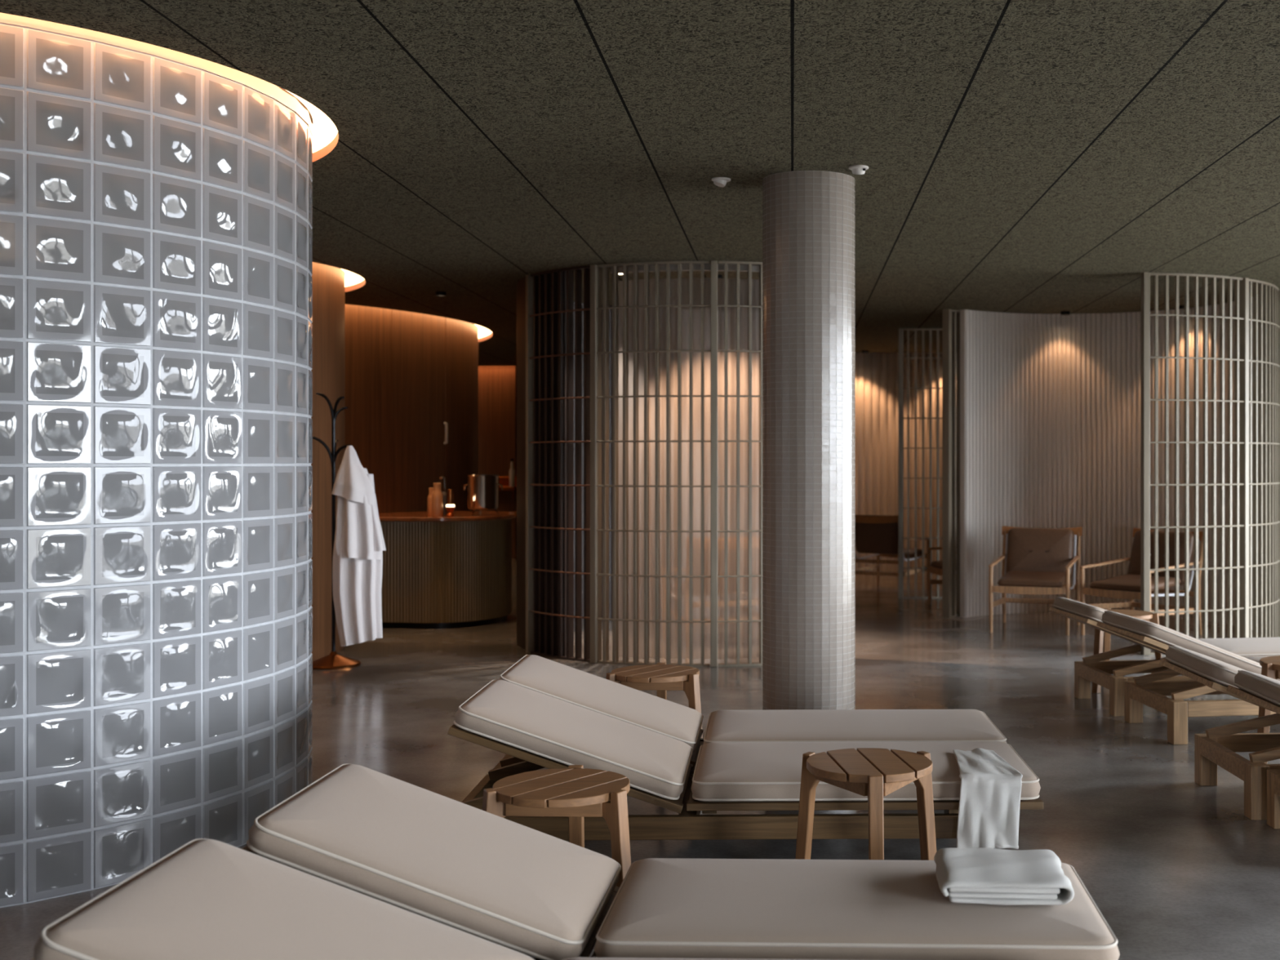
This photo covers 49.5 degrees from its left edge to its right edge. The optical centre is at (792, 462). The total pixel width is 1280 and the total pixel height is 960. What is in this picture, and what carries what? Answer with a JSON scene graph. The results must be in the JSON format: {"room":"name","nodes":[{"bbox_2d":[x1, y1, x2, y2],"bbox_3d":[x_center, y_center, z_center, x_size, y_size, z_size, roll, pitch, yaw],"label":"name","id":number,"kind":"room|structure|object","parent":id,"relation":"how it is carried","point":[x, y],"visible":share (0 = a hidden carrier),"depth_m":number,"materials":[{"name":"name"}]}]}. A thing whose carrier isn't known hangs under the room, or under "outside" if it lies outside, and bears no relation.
{"room":"spa relaxation room","nodes":[
{"label":"spa relaxation room","id":0,"kind":"room"},
{"bbox_2d":[0,12,312,907],"bbox_3d":[-3.291,-0.070,5.375,2.674,2.940,2.679,0,0,-45],"label":"glass wall","id":1,"kind":"structure","parent":0,"point":[156,202],"depth_m":4.64,"materials":[{"name":"clear glass"}]},
{"bbox_2d":[287,90,337,152],"bbox_3d":[-3.291,-1.436,5.375,3.058,0.001,3.058,0,0,0],"label":"light","id":2,"kind":"object","parent":1,"relation":"attached to","point":[324,131],"visible":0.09,"depth_m":5.90,"materials":[{"name":"white"}]},
{"bbox_2d":[312,132,338,161],"bbox_3d":[-3.291,-1.465,5.375,3.062,0.170,3.062,0,0,0],"label":"trim","id":3,"kind":"structure","parent":1,"relation":"attached to","point":[320,153],"depth_m":6.19,"materials":[{"name":"paint"}]},
{"bbox_2d":[311,262,344,660],"bbox_3d":[-4.800,-0.070,10.060,2.902,2.940,2.902,0,0,0],"label":"wall","id":4,"kind":"structure","parent":0,"point":[328,282],"depth_m":9.88,"materials":[{"name":"brown wood"}]},
{"bbox_2d":[344,274,365,292],"bbox_3d":[-4.800,-1.465,10.060,3.385,0.170,3.385,0,0,0],"label":"trim","id":5,"kind":"structure","parent":4,"relation":"attached to","point":[361,284],"depth_m":11.00,"materials":[{"name":"paint"}]},
{"bbox_2d":[344,304,478,512],"bbox_3d":[-6.520,-0.070,14.120,6.422,2.940,6.422,0,0,0],"label":"wall","id":6,"kind":"structure","parent":0,"point":[367,330],"depth_m":12.57,"materials":[{"name":"brown wood"}]},
{"bbox_2d":[341,268,364,287],"bbox_3d":[-4.800,-1.436,10.060,3.381,0.001,3.381,0,0,0],"label":"light","id":7,"kind":"object","parent":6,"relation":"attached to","point":[351,278],"visible":0.04,"depth_m":10.76,"materials":[{"name":"white"}]},
{"bbox_2d":[391,309,448,512],"bbox_3d":[-3.534,-0.070,13.027,0.115,2.940,0.839,0,0,20],"label":"door","id":8,"kind":"structure","parent":6,"relation":"in","point":[420,429],"depth_m":12.94,"materials":[{"name":"brown wood"}]},
{"bbox_2d":[474,324,491,338],"bbox_3d":[-6.520,-1.436,14.120,6.905,0.001,6.905,0,0,0],"label":"light","id":9,"kind":"object","parent":6,"relation":"attached to","point":[482,331],"visible":0.04,"depth_m":15.14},
{"bbox_2d":[478,332,493,342],"bbox_3d":[-6.520,-1.465,14.120,6.909,0.170,6.909,0,0,0],"label":"trim","id":10,"kind":"structure","parent":6,"relation":"attached to","point":[490,335],"depth_m":15.54,"materials":[{"name":"paint"}]},
{"bbox_2d":[478,366,516,558],"bbox_3d":[-6.115,-0.040,20.100,4.170,2.880,0.200,0,0,0],"label":"wall","id":11,"kind":"structure","parent":0,"point":[497,385],"depth_m":20.00,"materials":[{"name":"brown wood"}]},
{"bbox_2d":[498,476,516,498],"bbox_3d":[-4.180,0.365,19.780,0.450,0.310,0.420,0,0,0],"label":"wall shelf","id":12,"kind":"object","parent":11,"relation":"attached to","point":[504,481],"visible":0.23,"depth_m":19.97,"materials":[{"name":"brown wood"}]},
{"bbox_2d":[509,458,515,486],"bbox_3d":[-4.015,0.150,19.700,0.076,0.400,0.076,0,0,0],"label":"bottle","id":13,"kind":"object","parent":12,"relation":"on","point":[512,473],"visible":1,"depth_m":19.67,"materials":[{"name":"brown glass"}]},
{"bbox_2d":[516,271,612,656],"bbox_3d":[-1.720,0.010,11.228,0.853,2.780,2.740,0,0,12],"label":"slatted screen","id":14,"kind":"object","parent":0,"point":[521,284],"visible":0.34,"depth_m":10.34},
{"bbox_2d":[0,0,1279,366],"bbox_3d":[-2.000,-1.380,8.800,17.200,0.001,25.600,0,0,0],"label":"ceiling","id":15,"kind":"structure","parent":0,"point":[1042,157],"depth_m":5.80,"materials":[{"name":"grey concrete"}]},
{"bbox_2d":[435,291,446,296],"bbox_3d":[-2.850,-1.365,11.150,0.090,0.030,0.090,0,0,0],"label":"recessed light","id":16,"kind":"object","parent":15,"relation":"in","point":[437,293],"visible":1,"depth_m":11.12,"materials":[{"name":"black metal"}]},
{"bbox_2d":[611,264,759,659],"bbox_3d":[-0.520,-0.003,9.675,1.508,2.745,0.256,0,0,-5],"label":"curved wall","id":17,"kind":"structure","parent":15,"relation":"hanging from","point":[731,283],"depth_m":9.60,"materials":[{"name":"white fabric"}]},
{"bbox_2d":[711,177,730,186],"bbox_3d":[-0.347,-1.368,6.700,0.094,0.052,0.094,0,0,-30],"label":"ceiling spotlight","id":18,"kind":"object","parent":15,"relation":"attached to","point":[718,181],"visible":0.99,"depth_m":6.67,"materials":[{"name":"white plastic"}]},
{"bbox_2d":[848,164,868,174],"bbox_3d":[0.310,-1.368,6.430,0.094,0.052,0.094,0,0,0],"label":"ceiling spotlight","id":19,"kind":"object","parent":15,"relation":"attached to","point":[856,169],"visible":1,"depth_m":6.41,"materials":[{"name":"white plastic"}]},
{"bbox_2d":[861,350,868,353],"bbox_3d":[0.900,-1.365,17.000,0.090,0.030,0.090,0,0,0],"label":"recessed light","id":20,"kind":"object","parent":15,"relation":"in","point":[862,351],"visible":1,"depth_m":16.97,"materials":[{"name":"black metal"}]},
{"bbox_2d":[1060,311,1070,315],"bbox_3d":[2.500,-1.365,12.595,0.090,0.030,0.090,0,0,0],"label":"recessed light","id":21,"kind":"object","parent":15,"relation":"in","point":[1062,313],"visible":1,"depth_m":12.56,"materials":[{"name":"black metal"}]},
{"bbox_2d":[1178,305,1184,309],"bbox_3d":[3.450,-1.365,12.120,0.090,0.030,0.090,0,0,0],"label":"recessed light","id":22,"kind":"object","parent":15,"relation":"in","point":[1180,307],"visible":0.63,"depth_m":12.09,"materials":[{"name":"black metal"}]},
{"bbox_2d":[0,558,1279,959],"bbox_3d":[-2.000,1.460,8.800,17.600,0.120,26.000,0,0,0],"label":"floor","id":23,"kind":"structure","parent":0,"point":[1175,866],"depth_m":6.75,"materials":[{"name":"concrete"}]},
{"bbox_2d":[312,392,361,670],"bbox_3d":[-3.153,0.461,9.450,0.364,1.878,0.364,0,0,0],"label":"coat rack","id":24,"kind":"object","parent":23,"relation":"on","point":[333,660],"visible":0.91,"depth_m":9.44,"materials":[{"name":"brown metal"}]},
{"bbox_2d":[331,445,386,646],"bbox_3d":[-2.938,0.569,9.333,0.358,1.363,0.276,0,0,0],"label":"bathrobe","id":25,"kind":"object","parent":24,"relation":"hanging from","point":[359,544],"visible":1,"depth_m":9.27,"materials":[{"name":"white fabric"}]},
{"bbox_2d":[331,445,374,505],"bbox_3d":[-2.968,0.089,9.306,0.277,0.403,0.223,0,0,0],"label":"hood","id":26,"kind":"object","parent":25,"relation":"attached to","point":[353,485],"depth_m":9.25,"materials":[{"name":"white fabric"}]},
{"bbox_2d":[31,838,833,959],"bbox_3d":[-0.332,1.107,2.655,1.994,0.587,0.657,0,0,2],"label":"sun lounger","id":27,"kind":"object","parent":23,"relation":"on","point":[206,899],"visible":1,"depth_m":2.69,"materials":[{"name":"brown wood"}]},
{"bbox_2d":[33,839,533,959],"bbox_3d":[-0.929,0.970,2.670,0.812,0.086,0.657,20,1,1],"label":"cushion","id":28,"kind":"object","parent":27,"relation":"on","point":[205,899],"depth_m":2.69,"materials":[{"name":"fabric"}]},
{"bbox_2d":[564,957,817,959],"bbox_3d":[0.070,1.097,2.644,1.187,0.090,0.657,0,0,2],"label":"seat cushion","id":29,"kind":"object","parent":27,"relation":"on","point":[571,958],"depth_m":2.94,"materials":[{"name":"fabric"}]},
{"bbox_2d":[377,511,516,628],"bbox_3d":[-3.250,0.930,12.219,1.643,0.940,1.545,0,0,0],"label":"counter","id":30,"kind":"object","parent":23,"relation":"on","point":[445,571],"depth_m":11.59,"materials":[{"name":"brown wood"}]},
{"bbox_2d":[427,487,433,515],"bbox_3d":[-3.106,0.340,11.860,0.080,0.240,0.080,0,0,0],"label":"bottle","id":31,"kind":"object","parent":30,"relation":"on","point":[431,489],"visible":0.56,"depth_m":11.82,"materials":[{"name":"brown glass"}]},
{"bbox_2d":[431,482,443,516],"bbox_3d":[-3.010,0.318,11.660,0.092,0.285,0.092,0,0,0],"label":"bottle","id":32,"kind":"object","parent":30,"relation":"on","point":[437,495],"visible":1,"depth_m":11.63,"materials":[{"name":"brown glass"}]},
{"bbox_2d":[440,475,447,515],"bbox_3d":[-3.024,0.291,11.942,0.076,0.339,0.092,0,0,0],"label":"faucet","id":33,"kind":"object","parent":30,"relation":"on","point":[444,492],"visible":0.62,"depth_m":11.92,"materials":[{"name":"metal"}]},
{"bbox_2d":[377,511,516,521],"bbox_3d":[-3.250,0.477,12.219,1.643,0.035,1.545,0,0,0],"label":"countertop","id":34,"kind":"structure","parent":30,"relation":"on","point":[419,516],"depth_m":11.69,"materials":[{"name":"wood"}]},
{"bbox_2d":[445,488,455,515],"bbox_3d":[-2.915,0.345,11.720,0.080,0.230,0.080,0,0,0],"label":"candle holder","id":35,"kind":"object","parent":30,"relation":"on","point":[450,507],"visible":1,"depth_m":11.70,"materials":[{"name":"orange metal"}]},
{"bbox_2d":[445,506,455,515],"bbox_3d":[-2.915,0.420,11.720,0.080,0.080,0.080,0,0,0],"label":"cup","id":36,"kind":"object","parent":35,"relation":"on","point":[450,509],"depth_m":11.70,"materials":[{"name":"orange glass"}]},
{"bbox_2d":[463,474,502,515],"bbox_3d":[-2.686,0.283,11.950,0.278,0.350,0.278,0,0,45],"label":"ice bucket","id":37,"kind":"object","parent":30,"relation":"on","point":[482,489],"visible":1,"depth_m":11.84,"materials":[{"name":"metal"}]},
{"bbox_2d":[482,764,631,887],"bbox_3d":[-0.672,1.163,4.018,0.472,0.474,0.458,0,0,0],"label":"round stool","id":38,"kind":"object","parent":23,"relation":"on","point":[575,793],"visible":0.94,"depth_m":3.87,"materials":[{"name":"brown wood"}]},
{"bbox_2d":[525,260,762,666],"bbox_3d":[-0.810,0.011,9.704,2.397,2.778,0.582,0,0,8],"label":"slatted screen","id":39,"kind":"object","parent":23,"relation":"on","point":[593,397],"visible":0.8,"depth_m":9.57,"materials":[{"name":"brown painted metal"}]},
{"bbox_2d":[605,662,702,737],"bbox_3d":[-0.614,1.163,6.163,0.472,0.474,0.458,0,0,0],"label":"round stool","id":40,"kind":"object","parent":23,"relation":"on","point":[661,677],"visible":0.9,"depth_m":6.01,"materials":[{"name":"brown wood"}]},
{"bbox_2d":[241,764,1119,959],"bbox_3d":[-0.252,1.107,3.395,1.994,0.587,0.657,0,0,2],"label":"sun lounger","id":41,"kind":"object","parent":23,"relation":"on","point":[537,895],"visible":0.82,"depth_m":3.21,"materials":[{"name":"brown wood"}]},
{"bbox_2d":[248,764,619,959],"bbox_3d":[-0.849,0.970,3.410,0.812,0.086,0.657,20,1,1],"label":"cushion","id":42,"kind":"object","parent":41,"relation":"on","point":[537,895],"depth_m":3.23,"materials":[{"name":"fabric"}]},
{"bbox_2d":[594,857,1119,959],"bbox_3d":[0.150,1.097,3.384,1.187,0.090,0.657,0,0,2],"label":"seat cushion","id":43,"kind":"object","parent":41,"relation":"on","point":[663,908],"depth_m":3.19,"materials":[{"name":"fabric"}]},
{"bbox_2d":[933,848,1074,905],"bbox_3d":[0.516,1.020,3.400,0.322,0.059,0.306,0,0,3],"label":"folded towel","id":44,"kind":"object","parent":41,"relation":"on","point":[988,876],"visible":1,"depth_m":3.30,"materials":[{"name":"white fabric"}]},
{"bbox_2d":[447,680,1043,839],"bbox_3d":[-0.160,1.111,4.928,2.000,0.578,0.657,0,0,-1],"label":"sun lounger","id":45,"kind":"object","parent":23,"relation":"on","point":[541,730],"visible":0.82,"depth_m":4.62,"materials":[{"name":"beige fabric"}]},
{"bbox_2d":[454,680,692,798],"bbox_3d":[-0.756,0.974,4.918,0.812,0.086,0.657,19,0,-1],"label":"cushion","id":46,"kind":"object","parent":45,"relation":"on","point":[506,717],"depth_m":4.67,"materials":[{"name":"fabric"}]},
{"bbox_2d":[690,741,1040,801],"bbox_3d":[0.245,1.097,4.936,1.187,0.090,0.657,0,0,-1],"label":"seat cushion","id":47,"kind":"object","parent":45,"relation":"on","point":[724,771],"depth_m":4.71,"materials":[{"name":"fabric"}]},
{"bbox_2d":[953,747,1022,848],"bbox_3d":[0.656,1.163,4.766,0.223,0.254,0.453,0,0,0],"label":"towel","id":48,"kind":"object","parent":45,"relation":"on","point":[988,816],"visible":0.98,"depth_m":4.56,"materials":[{"name":"white fabric"}]},
{"bbox_2d":[493,654,1006,813],"bbox_3d":[-0.165,1.111,5.609,2.000,0.578,0.657,0,0,-1],"label":"sun lounger","id":49,"kind":"object","parent":23,"relation":"on","point":[538,673],"visible":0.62,"depth_m":5.49,"materials":[{"name":"beige fabric"}]},
{"bbox_2d":[497,654,702,752],"bbox_3d":[-0.761,0.974,5.598,0.812,0.086,0.657,19,0,-1],"label":"cushion","id":50,"kind":"object","parent":49,"relation":"on","point":[538,673],"depth_m":5.47,"materials":[{"name":"fabric"}]},
{"bbox_2d":[702,709,1006,744],"bbox_3d":[0.240,1.097,5.616,1.187,0.090,0.657,0,0,-1],"label":"seat cushion","id":51,"kind":"object","parent":49,"relation":"on","point":[785,725],"depth_m":5.49,"materials":[{"name":"fabric"}]},
{"bbox_2d":[795,747,936,860],"bbox_3d":[0.236,1.163,4.247,0.472,0.474,0.458,0,0,0],"label":"round stool","id":52,"kind":"object","parent":23,"relation":"on","point":[874,773],"visible":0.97,"depth_m":4.28,"materials":[{"name":"brown wood"}]},
{"bbox_2d":[854,515,928,588],"bbox_3d":[1.044,0.980,15.087,0.690,0.843,0.849,0,0,30],"label":"lounge armchair","id":53,"kind":"object","parent":23,"relation":"on","point":[877,535],"visible":0.59,"depth_m":14.85,"materials":[{"name":"brown wood"}]},
{"bbox_2d":[854,515,897,554],"bbox_3d":[0.926,0.778,14.883,0.567,0.442,0.100,0,17,30],"label":"cushion","id":54,"kind":"object","parent":53,"relation":"on","point":[870,538],"depth_m":14.84,"materials":[{"name":"brown leather"}]},
{"bbox_2d":[903,547,921,554],"bbox_3d":[1.104,0.974,15.192,0.532,0.070,0.572,0,-4,30],"label":"seat cushion","id":55,"kind":"object","parent":53,"relation":"on","point":[912,551],"depth_m":15.05,"materials":[{"name":"brown leather"}]},
{"bbox_2d":[897,328,956,598],"bbox_3d":[1.462,0.011,14.195,0.744,2.778,0.106,0,0,-3],"label":"slatted screen","id":56,"kind":"object","parent":23,"relation":"on","point":[900,331],"visible":0.58,"depth_m":14.16,"materials":[{"name":"brown wood"}]},
{"bbox_2d":[927,546,956,604],"bbox_3d":[1.791,0.980,13.263,0.849,0.843,0.690,0,0,-10],"label":"lounge armchair","id":57,"kind":"object","parent":23,"relation":"on","point":[936,568],"visible":0.12,"depth_m":13.48,"materials":[{"name":"brown wood"}]},
{"bbox_2d":[930,559,956,570],"bbox_3d":[1.673,0.974,13.242,0.572,0.070,0.532,-4,1,-10],"label":"seat cushion","id":58,"kind":"object","parent":57,"relation":"on","point":[936,565],"depth_m":13.24,"materials":[{"name":"brown leather"}]},
{"bbox_2d":[942,308,959,617],"bbox_3d":[1.521,0.011,12.509,0.397,2.778,0.079,0,0,-43],"label":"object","id":59,"kind":"object","parent":23,"relation":"on","point":[948,344],"visible":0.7,"depth_m":12.40,"materials":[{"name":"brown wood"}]},
{"bbox_2d":[988,525,1082,635],"bbox_3d":[2.052,0.980,11.589,0.690,0.843,0.849,0,0,18],"label":"lounge armchair","id":60,"kind":"object","parent":23,"relation":"on","point":[1036,561],"visible":0.98,"depth_m":11.74,"materials":[{"name":"brown wood"}]},
{"bbox_2d":[997,570,1065,587],"bbox_3d":[2.015,0.974,11.474,0.532,0.070,0.572,0,4,18],"label":"seat cushion","id":61,"kind":"object","parent":60,"relation":"on","point":[1011,579],"depth_m":11.28,"materials":[{"name":"brown leather"}]},
{"bbox_2d":[1005,528,1074,577],"bbox_3d":[2.125,0.778,11.814,0.567,0.442,0.100,0,-17,18],"label":"cushion","id":62,"kind":"object","parent":60,"relation":"on","point":[1027,549],"depth_m":11.78,"materials":[{"name":"brown leather"}]},
{"bbox_2d":[1091,608,1161,693],"bbox_3d":[2.050,1.163,8.533,0.465,0.474,0.457,0,0,0],"label":"round stool","id":63,"kind":"object","parent":23,"relation":"on","point":[1101,639],"visible":0.42,"depth_m":8.40,"materials":[{"name":"brown wood"}]},
{"bbox_2d":[1080,528,1203,635],"bbox_3d":[2.854,0.980,11.168,0.849,0.843,0.690,0,0,-42],"label":"lounge armchair","id":64,"kind":"object","parent":23,"relation":"on","point":[1127,586],"visible":0.56,"depth_m":11.14,"materials":[{"name":"brown wood"}]},
{"bbox_2d":[1088,573,1181,591],"bbox_3d":[2.764,0.974,11.088,0.572,0.070,0.532,-5,4,-42],"label":"seat cushion","id":65,"kind":"object","parent":64,"relation":"on","point":[1129,582],"depth_m":10.98,"materials":[{"name":"brown leather"}]},
{"bbox_2d":[1127,530,1193,585],"bbox_3d":[3.030,0.778,11.327,0.100,0.442,0.567,23,-15,-40],"label":"cushion","id":66,"kind":"object","parent":64,"relation":"on","point":[1134,568],"depth_m":11.26,"materials":[{"name":"brown leather"}]},
{"bbox_2d":[1048,596,1279,716],"bbox_3d":[2.555,1.099,8.003,1.988,0.603,0.657,0,0,-8],"label":"sun lounger","id":67,"kind":"object","parent":23,"relation":"on","point":[1095,668],"visible":0.36,"depth_m":7.88,"materials":[{"name":"brown wood"}]},
{"bbox_2d":[1053,596,1106,623],"bbox_3d":[1.965,0.962,7.920,0.812,0.086,0.657,21,-3,-7],"label":"cushion","id":68,"kind":"object","parent":67,"relation":"on","point":[1081,612],"depth_m":7.75,"materials":[{"name":"fabric"}]},
{"bbox_2d":[1196,637,1279,657],"bbox_3d":[2.951,1.097,8.058,1.187,0.090,0.657,0,0,-8],"label":"seat cushion","id":69,"kind":"object","parent":67,"relation":"on","point":[1242,646],"depth_m":7.91,"materials":[{"name":"fabric"}]},
{"bbox_2d":[1096,610,1279,744],"bbox_3d":[2.670,1.099,7.243,1.988,0.603,0.657,0,0,-8],"label":"sun lounger","id":70,"kind":"object","parent":23,"relation":"on","point":[1147,690],"visible":0.59,"depth_m":6.87,"materials":[{"name":"brown wood"}]},
{"bbox_2d":[1102,610,1279,680],"bbox_3d":[2.080,0.962,7.160,0.812,0.086,0.657,21,-3,-7],"label":"cushion","id":71,"kind":"object","parent":70,"relation":"on","point":[1157,636],"depth_m":6.85,"materials":[{"name":"fabric"}]},
{"bbox_2d":[1244,656,1266,662],"bbox_3d":[3.066,1.097,7.298,1.187,0.090,0.657,0,0,-8],"label":"seat cushion","id":72,"kind":"object","parent":70,"relation":"on","point":[1256,659],"depth_m":7.44,"materials":[{"name":"fabric"}]},
{"bbox_2d":[1140,272,1279,655],"bbox_3d":[3.287,0.011,10.393,1.686,2.778,0.325,0,0,-37],"label":"slatted screen","id":73,"kind":"object","parent":23,"relation":"on","point":[1266,295],"visible":0.88,"depth_m":10.21,"materials":[{"name":"brown painted metal"}]},
{"bbox_2d":[1159,645,1279,820],"bbox_3d":[2.612,1.099,5.741,1.988,0.603,0.657,0,0,-3],"label":"sun lounger","id":74,"kind":"object","parent":23,"relation":"on","point":[1219,745],"visible":0.8,"depth_m":5.69,"materials":[{"name":"brown wood"}]},
{"bbox_2d":[1165,645,1244,687],"bbox_3d":[2.017,0.962,5.710,0.812,0.086,0.657,21,-1,-3],"label":"cushion","id":75,"kind":"object","parent":74,"relation":"on","point":[1211,672],"depth_m":5.57,"materials":[{"name":"fabric"}]},
{"bbox_2d":[1226,670,1279,829],"bbox_3d":[2.686,1.099,5.041,1.988,0.603,0.657,0,0,-3],"label":"sun lounger","id":76,"kind":"object","parent":23,"relation":"on","point":[1263,691],"visible":1,"depth_m":5.18,"materials":[{"name":"beige fabric"}]},
{"bbox_2d":[1234,670,1279,706],"bbox_3d":[2.091,0.962,5.010,0.812,0.086,0.657,21,-1,-3],"label":"cushion","id":77,"kind":"object","parent":76,"relation":"on","point":[1261,690],"depth_m":5.06,"materials":[{"name":"fabric"}]},
{"bbox_2d":[1257,655,1279,764],"bbox_3d":[2.370,1.163,6.452,0.465,0.474,0.457,0,0,0],"label":"round stool","id":78,"kind":"object","parent":23,"relation":"on","point":[1270,668],"visible":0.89,"depth_m":6.33,"materials":[{"name":"brown wood"}]},
{"bbox_2d":[762,170,855,710],"bbox_3d":[0.081,0.010,6.730,0.452,2.780,0.452,0,0,0],"label":"column","id":79,"kind":"structure","parent":0,"point":[809,224],"depth_m":6.53,"materials":[{"name":"tile"}]},
{"bbox_2d":[854,351,956,573],"bbox_3d":[1.358,0.010,16.814,3.240,2.780,1.273,0,0,0],"label":"wall","id":80,"kind":"structure","parent":0,"point":[876,408],"depth_m":17.36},
{"bbox_2d":[960,297,1253,630],"bbox_3d":[2.974,0.010,12.149,2.760,2.780,1.131,0,0,34],"label":"curved wall","id":81,"kind":"structure","parent":0,"point":[1050,404],"depth_m":12.66,"materials":[{"name":"white paint"}]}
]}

